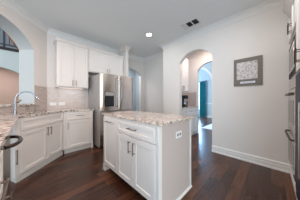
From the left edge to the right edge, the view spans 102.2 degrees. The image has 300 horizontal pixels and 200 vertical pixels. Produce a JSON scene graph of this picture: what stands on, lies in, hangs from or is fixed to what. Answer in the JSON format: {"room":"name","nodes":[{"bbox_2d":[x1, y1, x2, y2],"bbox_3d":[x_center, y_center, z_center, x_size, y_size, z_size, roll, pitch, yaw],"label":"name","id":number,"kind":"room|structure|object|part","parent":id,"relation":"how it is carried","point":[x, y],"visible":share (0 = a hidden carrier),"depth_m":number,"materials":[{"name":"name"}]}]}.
{"room":"kitchen","nodes":[
{"label":"kitchen","id":0,"kind":"room"},
{"bbox_2d":[0,28,18,103],"bbox_3d":[-7.354,-1.230,4.455,6.900,4.700,0.100,0,0,-45],"label":"wall","id":1,"kind":"structure","parent":0,"point":[9,80],"depth_m":5.41,"materials":[{"name":"beige paint"}]},
{"bbox_2d":[0,49,18,73],"bbox_3d":[-5.745,-1.230,2.846,6.900,4.700,0.150,0,0,-45],"label":"wall","id":2,"kind":"structure","parent":0,"point":[9,60],"depth_m":3.93,"materials":[{"name":"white paint"}]},
{"bbox_2d":[0,46,18,51],"bbox_3d":[-5.084,-1.640,3.493,2.950,0.080,0.190,0,0,-45],"label":"trim","id":3,"kind":"structure","parent":2,"relation":"attached to","point":[1,47],"depth_m":3.91,"materials":[{"name":"brown wood"}]},
{"bbox_2d":[0,30,17,47],"bbox_3d":[-5.077,-2.190,3.521,2.900,1.020,0.060,0,0,-45],"label":"loft railing","id":4,"kind":"object","parent":3,"relation":"on","point":[4,44],"visible":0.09,"depth_m":3.92,"materials":[{"name":"paint"}]},
{"bbox_3d":[-4.699,-2.190,3.900,0.050,1.020,0.060,0,0,-45],"label":"newel post","id":5,"kind":"part","parent":4,"relation":"part of","materials":[{"name":"paint"}]},
{"bbox_2d":[0,3,46,103],"bbox_3d":[-2.480,-1.245,0.492,0.300,4.730,4.485,0,0,0],"label":"wall","id":6,"kind":"structure","parent":0,"point":[31,41],"depth_m":2.43,"materials":[{"name":"paint"}]},
{"bbox_2d":[0,104,34,106],"bbox_3d":[-2.478,0.091,1.810,0.365,0.033,1.236,0,0,0],"label":"bar ledge","id":7,"kind":"object","parent":6,"relation":"on","point":[1,105],"visible":0.8,"depth_m":2.03,"materials":[{"name":"stone"}]},
{"bbox_2d":[0,85,46,113],"bbox_3d":[-2.326,-0.041,1.964,0.008,0.508,1.527,0,0,0],"label":"tile backsplash","id":8,"kind":"structure","parent":6,"relation":"attached to","point":[39,91],"depth_m":2.50,"materials":[{"name":"beige tile"}]},
{"bbox_2d":[0,0,48,32],"bbox_3d":[-2.288,-1.558,0.517,0.085,0.105,4.435,0,0,0],"label":"trim","id":9,"kind":"structure","parent":6,"relation":"attached to","point":[9,4],"depth_m":2.20,"materials":[{"name":"paint"}]},
{"bbox_2d":[47,34,143,110],"bbox_3d":[-1.315,-0.245,3.833,3.160,2.730,0.120,0,0,-45],"label":"wall","id":10,"kind":"structure","parent":0,"point":[137,66],"depth_m":3.32,"materials":[{"name":"paint"}]},
{"bbox_2d":[47,87,85,108],"bbox_3d":[-2.035,-0.038,3.022,0.805,0.503,0.008,0,0,-45],"label":"tile backsplash","id":11,"kind":"structure","parent":10,"relation":"attached to","point":[73,98],"depth_m":2.99,"materials":[{"name":"beige tile"}]},
{"bbox_2d":[53,37,88,88],"bbox_3d":[-1.880,-0.806,2.907,0.662,1.048,0.386,0,0,-45],"label":"upper cabinet","id":12,"kind":"object","parent":10,"relation":"attached to","point":[71,58],"visible":1,"depth_m":2.77,"materials":[{"name":"paint"}]},
{"bbox_3d":[-1.873,-0.785,2.709,0.295,0.960,0.020,0,0,-45],"label":"door","id":13,"kind":"part","parent":12,"relation":"part of","materials":[{"name":"paint"}]},
{"bbox_3d":[-1.883,-1.302,2.910,0.662,0.055,0.378,0,0,-45],"label":"moulding","id":14,"kind":"part","parent":12,"relation":"part of","materials":[{"name":"paint"}]},
{"bbox_3d":[-1.661,-0.785,2.921,0.296,0.960,0.020,0,0,-45],"label":"door","id":15,"kind":"part","parent":12,"relation":"part of","materials":[{"name":"paint"}]},
{"bbox_2d":[47,28,143,61],"bbox_3d":[-1.255,-1.558,3.748,2.955,0.105,0.085,0,0,-45],"label":"trim","id":16,"kind":"structure","parent":10,"relation":"attached to","point":[54,32],"depth_m":3.27,"materials":[{"name":"paint"}]},
{"bbox_2d":[88,47,123,75],"bbox_3d":[-1.286,-1.022,3.502,1.010,0.615,0.386,0,0,-45],"label":"upper cabinet","id":17,"kind":"object","parent":10,"relation":"attached to","point":[99,61],"visible":0.87,"depth_m":3.32,"materials":[{"name":"paint"}]},
{"bbox_3d":[-1.356,-0.998,3.226,0.485,0.535,0.020,0,0,-45],"label":"door","id":18,"kind":"part","parent":17,"relation":"part of","materials":[{"name":"paint"}]},
{"bbox_3d":[-1.172,-1.302,3.389,1.010,0.055,0.050,0,0,-45],"label":"moulding","id":19,"kind":"part","parent":17,"relation":"part of","materials":[{"name":"paint"}]},
{"bbox_3d":[-1.009,-0.998,3.573,0.487,0.535,0.020,0,0,-45],"label":"door","id":20,"kind":"part","parent":17,"relation":"part of","materials":[{"name":"paint"}]},
{"bbox_2d":[128,68,135,110],"bbox_3d":[-1.556,-0.245,5.515,2.400,2.730,0.100,0,0,-45],"label":"wall","id":21,"kind":"structure","parent":0,"point":[131,73],"depth_m":6.16,"materials":[{"name":"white paint"}]},
{"bbox_2d":[136,73,138,110],"bbox_3d":[-1.149,-0.245,5.038,2.500,2.730,1.350,0,0,-45],"label":"wall","id":22,"kind":"structure","parent":0,"point":[137,75],"depth_m":6.15,"materials":[{"name":"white paint"}]},
{"bbox_2d":[11,0,268,57],"bbox_3d":[0.138,-1.660,0.640,7.000,0.100,6.710,0,0,-45],"label":"ceiling","id":23,"kind":"structure","parent":0,"point":[115,24],"depth_m":2.33,"materials":[{"name":"paint"}]},
{"bbox_2d":[179,17,200,29],"bbox_3d":[0.849,-1.604,2.560,0.230,0.010,0.380,0,0,-45],"label":"ceiling vent","id":24,"kind":"object","parent":23,"relation":"in","point":[194,21],"visible":1,"depth_m":2.54,"materials":[{"name":"metal"}]},
{"bbox_2d":[10,117,296,199],"bbox_3d":[-0.707,1.160,2.828,15.000,0.080,13.000,0,0,-45],"label":"floor","id":25,"kind":"structure","parent":0,"point":[80,174],"depth_m":1.66,"materials":[{"name":"brown wood"}]},
{"bbox_2d":[0,150,12,199],"bbox_3d":[-0.717,0.680,0.199,0.695,0.879,0.618,0,0,45],"label":"base cabinet","id":26,"kind":"object","parent":25,"relation":"on","point":[3,192],"visible":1,"depth_m":0.59,"materials":[{"name":"paint"}]},
{"bbox_3d":[-0.537,0.340,0.389,0.670,0.160,0.020,0,0,45],"label":"drawer","id":27,"kind":"part","parent":26,"relation":"part of","materials":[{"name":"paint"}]},
{"bbox_3d":[-0.656,0.720,0.508,0.333,0.570,0.020,0,0,45],"label":"door","id":28,"kind":"part","parent":26,"relation":"part of","materials":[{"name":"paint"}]},
{"bbox_3d":[-0.545,0.340,0.438,0.210,0.010,0.038,0,0,45],"label":"handle","id":29,"kind":"part","parent":26,"relation":"part of","materials":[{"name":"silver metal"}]},
{"bbox_3d":[-0.729,0.560,0.621,0.010,0.160,0.038,0,0,45],"label":"handle","id":30,"kind":"part","parent":26,"relation":"part of","materials":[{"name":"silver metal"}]},
{"bbox_2d":[1,135,22,199],"bbox_3d":[-1.077,0.683,0.580,0.338,0.874,0.647,0,0,45],"label":"dishwasher","id":31,"kind":"object","parent":25,"relation":"on","point":[6,148],"visible":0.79,"depth_m":0.73,"materials":[{"name":"silver metal"}]},
{"bbox_3d":[-0.903,0.631,0.754,0.336,0.758,0.020,0,0,45],"label":"door","id":32,"kind":"part","parent":31,"relation":"part of","materials":[{"name":"silver metal"}]},
{"bbox_3d":[-0.875,0.262,0.783,0.293,0.021,0.073,0,0,45],"label":"handle","id":33,"kind":"part","parent":31,"relation":"part of","materials":[{"name":"silver metal"}]},
{"bbox_2d":[10,112,62,182],"bbox_3d":[-2.016,0.680,2.034,0.608,0.879,0.913,0,0,0],"label":"base cabinet","id":34,"kind":"object","parent":25,"relation":"on","point":[42,143],"visible":0.85,"depth_m":1.86,"materials":[{"name":"paint"}]},
{"bbox_3d":[-2.010,0.632,1.690,0.430,0.745,0.018,0,0,24],"label":"angled door","id":35,"kind":"part","parent":34,"relation":"part of","materials":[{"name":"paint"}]},
{"bbox_3d":[-1.779,0.630,1.605,0.042,0.779,0.057,0,0,0],"label":"corner post","id":36,"kind":"part","parent":34,"relation":"part of","materials":[{"name":"paint"}]},
{"bbox_3d":[-1.760,0.720,1.857,0.020,0.570,0.437,0,0,0],"label":"door","id":37,"kind":"part","parent":34,"relation":"part of","materials":[{"name":"paint"}]},
{"bbox_3d":[-1.760,0.340,2.039,0.020,0.160,0.802,0,0,0],"label":"false drawer","id":38,"kind":"part","parent":34,"relation":"part of","materials":[{"name":"paint"}]},
{"bbox_3d":[-1.760,0.720,2.260,0.020,0.570,0.361,0,0,0],"label":"door","id":39,"kind":"part","parent":34,"relation":"part of","materials":[{"name":"paint"}]},
{"bbox_2d":[62,110,92,153],"bbox_3d":[-1.740,0.680,2.844,0.580,0.879,0.638,0,0,-45],"label":"base cabinet","id":40,"kind":"object","parent":25,"relation":"on","point":[77,125],"visible":0.94,"depth_m":2.63,"materials":[{"name":"paint"}]},
{"bbox_2d":[0,108,93,150],"bbox_3d":[-1.499,0.227,1.390,1.390,0.028,3.741,0,0,-21],"label":"countertop","id":41,"kind":"structure","parent":40,"relation":"on","point":[8,121],"depth_m":1.56,"materials":[{"name":"stone"}]},
{"bbox_2d":[12,91,39,113],"bbox_3d":[-2.001,0.036,1.975,0.330,0.354,0.080,0,0,-32],"label":"faucet","id":42,"kind":"object","parent":41,"relation":"on","point":[38,98],"visible":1,"depth_m":1.90,"materials":[{"name":"silver metal"}]},
{"bbox_3d":[-2.003,0.026,1.954,0.261,0.334,0.017,0,0,-29],"label":"spout","id":43,"kind":"part","parent":42,"relation":"part of","materials":[{"name":"silver metal"}]},
{"bbox_3d":[-1.542,0.340,2.659,0.510,0.160,0.020,0,0,-45],"label":"drawer","id":44,"kind":"part","parent":40,"relation":"part of","materials":[{"name":"paint"}]},
{"bbox_3d":[-1.542,0.720,2.659,0.510,0.570,0.020,0,0,-45],"label":"door","id":45,"kind":"part","parent":40,"relation":"part of","materials":[{"name":"paint"}]},
{"bbox_2d":[88,73,132,148],"bbox_3d":[-1.044,0.246,3.293,0.916,1.747,0.866,0,0,-45],"label":"refrigerator","id":46,"kind":"object","parent":25,"relation":"on","point":[107,93],"visible":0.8,"depth_m":2.92,"materials":[{"name":"silver metal"}]},
{"bbox_3d":[-0.973,-0.180,2.895,0.455,0.869,0.070,0,0,-45],"label":"door","id":47,"kind":"part","parent":46,"relation":"part of","materials":[{"name":"silver metal"}]},
{"bbox_3d":[-0.952,-0.144,2.860,0.208,0.085,0.002,0,0,-45],"label":"control panel","id":48,"kind":"part","parent":46,"relation":"part of","materials":[{"name":"silver metal"}]},
{"bbox_3d":[-0.810,0.656,3.058,0.916,0.777,0.070,0,0,-45],"label":"freezer drawer","id":49,"kind":"part","parent":46,"relation":"part of","materials":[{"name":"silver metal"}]},
{"bbox_3d":[-0.647,-0.180,3.221,0.455,0.869,0.070,0,0,-45],"label":"door","id":50,"kind":"part","parent":46,"relation":"part of","materials":[{"name":"silver metal"}]},
{"bbox_2d":[117,45,130,76],"bbox_3d":[-0.834,-0.244,3.835,0.235,2.729,0.553,0,0,-45],"label":"end panel","id":51,"kind":"object","parent":25,"relation":"on","point":[123,51],"visible":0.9,"depth_m":3.70,"materials":[{"name":"paint"}]},
{"bbox_3d":[-0.860,-0.244,3.862,0.085,2.729,0.478,0,0,-45],"label":"panel","id":52,"kind":"part","parent":51,"relation":"part of","materials":[{"name":"paint"}]},
{"bbox_3d":[-0.806,-1.557,3.808,0.235,0.104,0.475,0,0,-45],"label":"crown","id":53,"kind":"part","parent":51,"relation":"part of","materials":[{"name":"paint"}]},
{"bbox_2d":[103,115,191,199],"bbox_3d":[-0.125,0.680,1.746,1.208,0.879,0.684,0,0,45],"label":"kitchen island","id":54,"kind":"object","parent":25,"relation":"on","point":[154,160],"visible":0.91,"depth_m":1.34,"materials":[{"name":"paint"}]},
{"bbox_3d":[-0.593,0.635,1.798,0.405,0.740,0.020,0,0,45],"label":"door","id":55,"kind":"part","parent":54,"relation":"part of","materials":[{"name":"paint"}]},
{"bbox_3d":[-0.315,0.720,1.520,0.344,0.570,0.020,0,0,45],"label":"door","id":56,"kind":"part","parent":54,"relation":"part of","materials":[{"name":"paint"}]},
{"bbox_3d":[-0.192,0.343,1.397,0.692,0.155,0.020,0,0,45],"label":"drawer","id":57,"kind":"part","parent":54,"relation":"part of","materials":[{"name":"paint"}]},
{"bbox_3d":[-0.069,0.720,1.274,0.344,0.570,0.020,0,0,45],"label":"door","id":58,"kind":"part","parent":54,"relation":"part of","materials":[{"name":"paint"}]},
{"bbox_2d":[102,111,193,125],"bbox_3d":[-0.104,0.227,1.766,0.674,0.028,1.245,0,0,-45],"label":"island countertop","id":59,"kind":"structure","parent":54,"relation":"on","point":[157,119],"depth_m":1.47,"materials":[{"name":"stone"}]},
{"bbox_3d":[0.092,0.680,1.137,0.017,0.879,0.050,0,0,45],"label":"corner trim","id":60,"kind":"part","parent":54,"relation":"part of","materials":[{"name":"paint"}]},
{"bbox_3d":[0.308,0.670,1.358,0.011,0.859,0.573,0,0,45],"label":"panel","id":61,"kind":"part","parent":54,"relation":"part of","materials":[{"name":"paint"}]},
{"bbox_3d":[0.519,0.680,1.565,0.017,0.879,0.032,0,0,45],"label":"corner trim","id":62,"kind":"part","parent":54,"relation":"part of","materials":[{"name":"paint"}]},
{"bbox_2d":[182,107,197,134],"bbox_3d":[1.083,0.680,3.825,1.030,0.879,0.512,0,0,-45],"label":"base cabinet","id":63,"kind":"object","parent":25,"relation":"on","point":[193,112],"visible":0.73,"depth_m":3.80,"materials":[{"name":"paint"}]},
{"bbox_3d":[0.995,0.343,3.441,0.325,0.155,0.020,0,0,-45],"label":"drawer","id":64,"kind":"part","parent":63,"relation":"part of","materials":[{"name":"paint"}]},
{"bbox_3d":[1.230,0.720,3.677,0.325,0.570,0.020,0,0,-45],"label":"door","id":65,"kind":"part","parent":63,"relation":"part of","materials":[{"name":"paint"}]},
{"bbox_3d":[1.466,0.720,3.913,0.325,0.570,0.020,0,0,-45],"label":"door","id":66,"kind":"part","parent":63,"relation":"part of","materials":[{"name":"paint"}]},
{"bbox_3d":[1.074,0.227,3.839,1.042,0.028,0.481,0,0,-45],"label":"countertop","id":67,"kind":"structure","parent":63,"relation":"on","visible":0},
{"bbox_2d":[182,95,187,106],"bbox_3d":[1.081,0.033,3.869,0.180,0.360,0.278,0,0,-45],"label":"coffee maker","id":68,"kind":"object","parent":67,"relation":"on","point":[184,102],"visible":0.78,"depth_m":3.79,"materials":[{"name":"black plastic"}]},
{"bbox_2d":[202,124,211,129],"bbox_3d":[3.281,1.113,4.921,1.900,0.014,1.620,0,0,-45],"label":"area rug","id":69,"kind":"object","parent":25,"relation":"on","point":[209,126],"visible":0.17,"depth_m":4.87,"materials":[{"name":"white fabric"}]},
{"bbox_2d":[283,0,298,199],"bbox_3d":[2.058,-0.145,1.390,0.775,2.530,0.675,0,0,-45],"label":"tall cabinet","id":70,"kind":"object","parent":25,"relation":"on","point":[289,9],"visible":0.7,"depth_m":1.59,"materials":[{"name":"paint"}]},
{"bbox_3d":[1.846,-1.345,1.602,0.775,0.130,0.075,0,0,-45],"label":"crown","id":71,"kind":"part","parent":70,"relation":"part of","materials":[{"name":"paint"}]},
{"bbox_2d":[285,75,295,181],"bbox_3d":[2.030,0.311,1.401,0.725,1.178,0.610,0,0,-45],"label":"double oven","id":72,"kind":"object","parent":70,"relation":"in","point":[291,134],"visible":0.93,"depth_m":1.47,"materials":[{"name":"silver metal"}]},
{"bbox_3d":[1.831,0.455,1.600,0.688,0.023,0.047,0,0,-45],"label":"handle","id":73,"kind":"part","parent":72,"relation":"part of","materials":[{"name":"silver metal"}]},
{"bbox_3d":[1.855,0.647,1.577,0.725,0.505,0.026,0,0,-45],"label":"door","id":74,"kind":"part","parent":72,"relation":"part of","materials":[{"name":"silver metal"}]},
{"bbox_3d":[1.855,0.125,1.577,0.725,0.520,0.026,0,0,-45],"label":"door","id":75,"kind":"part","parent":72,"relation":"part of","materials":[{"name":"silver metal"}]},
{"bbox_3d":[1.857,-0.211,1.574,0.725,0.133,0.020,0,0,-45],"label":"control panel","id":76,"kind":"part","parent":72,"relation":"part of","materials":[{"name":"silver metal"}]},
{"bbox_3d":[1.996,-1.060,1.714,0.366,0.410,0.020,0,0,-45],"label":"door","id":77,"kind":"part","parent":70,"relation":"part of","materials":[{"name":"paint"}]},
{"bbox_3d":[1.866,0.955,1.583,0.735,0.106,0.020,0,0,-45],"label":"drawer","id":78,"kind":"part","parent":70,"relation":"part of","materials":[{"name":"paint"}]},
{"bbox_2d":[289,32,297,79],"bbox_3d":[2.015,-0.527,1.417,0.725,0.445,0.474,0,0,-45],"label":"microwave","id":79,"kind":"object","parent":70,"relation":"in","point":[292,67],"visible":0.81,"depth_m":1.50,"materials":[{"name":"silver metal"}]},
{"bbox_3d":[1.682,-0.540,1.399,0.120,0.320,0.020,0,0,-45],"label":"control panel","id":80,"kind":"part","parent":79,"relation":"part of","materials":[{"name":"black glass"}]},
{"bbox_3d":[1.735,-1.060,1.452,0.366,0.410,0.020,0,0,-45],"label":"door","id":81,"kind":"part","parent":70,"relation":"part of","materials":[{"name":"paint"}]},
{"bbox_2d":[296,72,299,199],"bbox_3d":[1.565,0.425,0.904,0.600,1.390,0.645,0,0,-45],"label":"fridge","id":82,"kind":"object","parent":25,"relation":"on","point":[298,74],"visible":1,"depth_m":1.13,"materials":[{"name":"silver metal"}]},
{"bbox_2d":[294,0,299,71],"bbox_3d":[1.568,-0.843,0.901,0.600,1.125,0.638,0,0,-45],"label":"upper cabinet","id":83,"kind":"object","parent":82,"relation":"on","point":[297,49],"visible":0.98,"depth_m":1.24,"materials":[{"name":"paint"}]},
{"bbox_3d":[1.330,-0.405,1.088,0.010,0.130,0.038,0,0,-45],"label":"handle","id":84,"kind":"part","parent":83,"relation":"part of","materials":[{"name":"silver metal"}]},
{"bbox_3d":[1.481,-0.782,1.198,0.295,0.965,0.020,0,0,-45],"label":"door","id":85,"kind":"part","parent":83,"relation":"part of","materials":[{"name":"paint"}]},
{"bbox_3d":[1.176,0.320,0.940,0.015,0.600,0.043,0,0,-45],"label":"handle","id":86,"kind":"part","parent":82,"relation":"part of","materials":[{"name":"silver metal"}]},
{"bbox_2d":[144,56,162,112],"bbox_3d":[0.261,-0.245,4.406,0.120,2.730,1.297,0,0,-45],"label":"wall","id":87,"kind":"structure","parent":0,"point":[153,69],"depth_m":4.45,"materials":[{"name":"paint"}]},
{"bbox_2d":[144,52,162,61],"bbox_3d":[0.043,-1.558,4.189,0.495,0.105,1.297,0,0,-45],"label":"trim","id":88,"kind":"structure","parent":87,"relation":"attached to","point":[161,53],"depth_m":4.38,"materials":[{"name":"paint"}]},
{"bbox_2d":[185,51,211,132],"bbox_3d":[1.781,-0.530,3.961,0.120,3.300,1.483,0,0,-45],"label":"wall","id":89,"kind":"structure","parent":0,"point":[196,61],"depth_m":4.11,"materials":[{"name":"paint"}]},
{"bbox_2d":[185,92,195,105],"bbox_3d":[1.418,-0.026,4.233,0.410,0.478,0.008,0,0,45],"label":"tile backsplash","id":90,"kind":"structure","parent":89,"relation":"attached to","point":[191,99],"depth_m":4.20,"materials":[{"name":"beige tile"}]},
{"bbox_2d":[199,69,211,116],"bbox_3d":[3.861,-0.530,7.679,0.120,3.300,5.000,0,0,-45],"label":"wall","id":91,"kind":"structure","parent":0,"point":[203,75],"depth_m":7.76,"materials":[{"name":"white paint"}]},
{"bbox_3d":[3.060,-1.210,8.258,0.190,0.061,1.650,0,0,-45],"label":"curtain rod","id":92,"kind":"object","parent":91,"relation":"attached to","visible":0},
{"bbox_2d":[200,81,205,116],"bbox_3d":[3.396,-0.040,7.829,0.085,2.280,0.370,0,0,-45],"label":"curtain","id":93,"kind":"object","parent":92,"relation":"hanging from","point":[202,84],"visible":1,"depth_m":7.80,"materials":[{"name":"teal fabric"}]},
{"bbox_2d":[203,62,211,72],"bbox_3d":[3.012,-0.530,6.831,0.120,3.300,5.000,0,0,-45],"label":"wall","id":94,"kind":"structure","parent":0,"point":[208,66],"depth_m":6.54,"materials":[{"name":"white paint"}]},
{"bbox_2d":[201,67,211,79],"bbox_3d":[2.599,-0.435,7.138,0.030,3.110,2.260,0,0,-45],"label":"trim","id":95,"kind":"structure","parent":94,"relation":"attached to","point":[203,68],"depth_m":6.57,"materials":[{"name":"paint"}]},
{"bbox_2d":[163,4,289,163],"bbox_3d":[1.572,-0.245,2.515,0.120,2.730,3.233,0,0,-45],"label":"wall","id":96,"kind":"structure","parent":0,"point":[250,119],"depth_m":2.24,"materials":[{"name":"paint"}]},
{"bbox_2d":[159,0,283,49],"bbox_3d":[1.452,-1.558,2.490,0.085,0.105,3.268,0,0,-45],"label":"trim","id":97,"kind":"structure","parent":96,"relation":"attached to","point":[270,4],"depth_m":2.38,"materials":[{"name":"paint"}]},
{"bbox_2d":[234,55,262,85],"bbox_3d":[1.775,-0.517,2.208,0.409,0.505,0.026,0,0,45],"label":"picture","id":98,"kind":"object","parent":96,"relation":"attached to","point":[247,71],"visible":1,"depth_m":2.19},
{"bbox_2d":[212,145,289,173],"bbox_3d":[1.243,1.052,2.738,0.030,0.135,2.513,0,0,-45],"label":"baseboard","id":99,"kind":"structure","parent":96,"relation":"attached to","point":[280,166],"depth_m":2.13,"materials":[{"name":"paint"}]},
{"bbox_3d":[0.872,-0.245,4.042,1.050,2.730,0.083,0,0,-45],"label":"wall","id":100,"kind":"structure","parent":0,"visible":0},
{"bbox_2d":[182,58,187,91],"bbox_3d":[0.907,-0.797,3.770,0.705,1.065,0.344,0,0,-45],"label":"wall cabinet","id":101,"kind":"object","parent":100,"relation":"attached to","point":[185,62],"visible":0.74,"depth_m":3.80,"materials":[{"name":"paint"}]}
]}

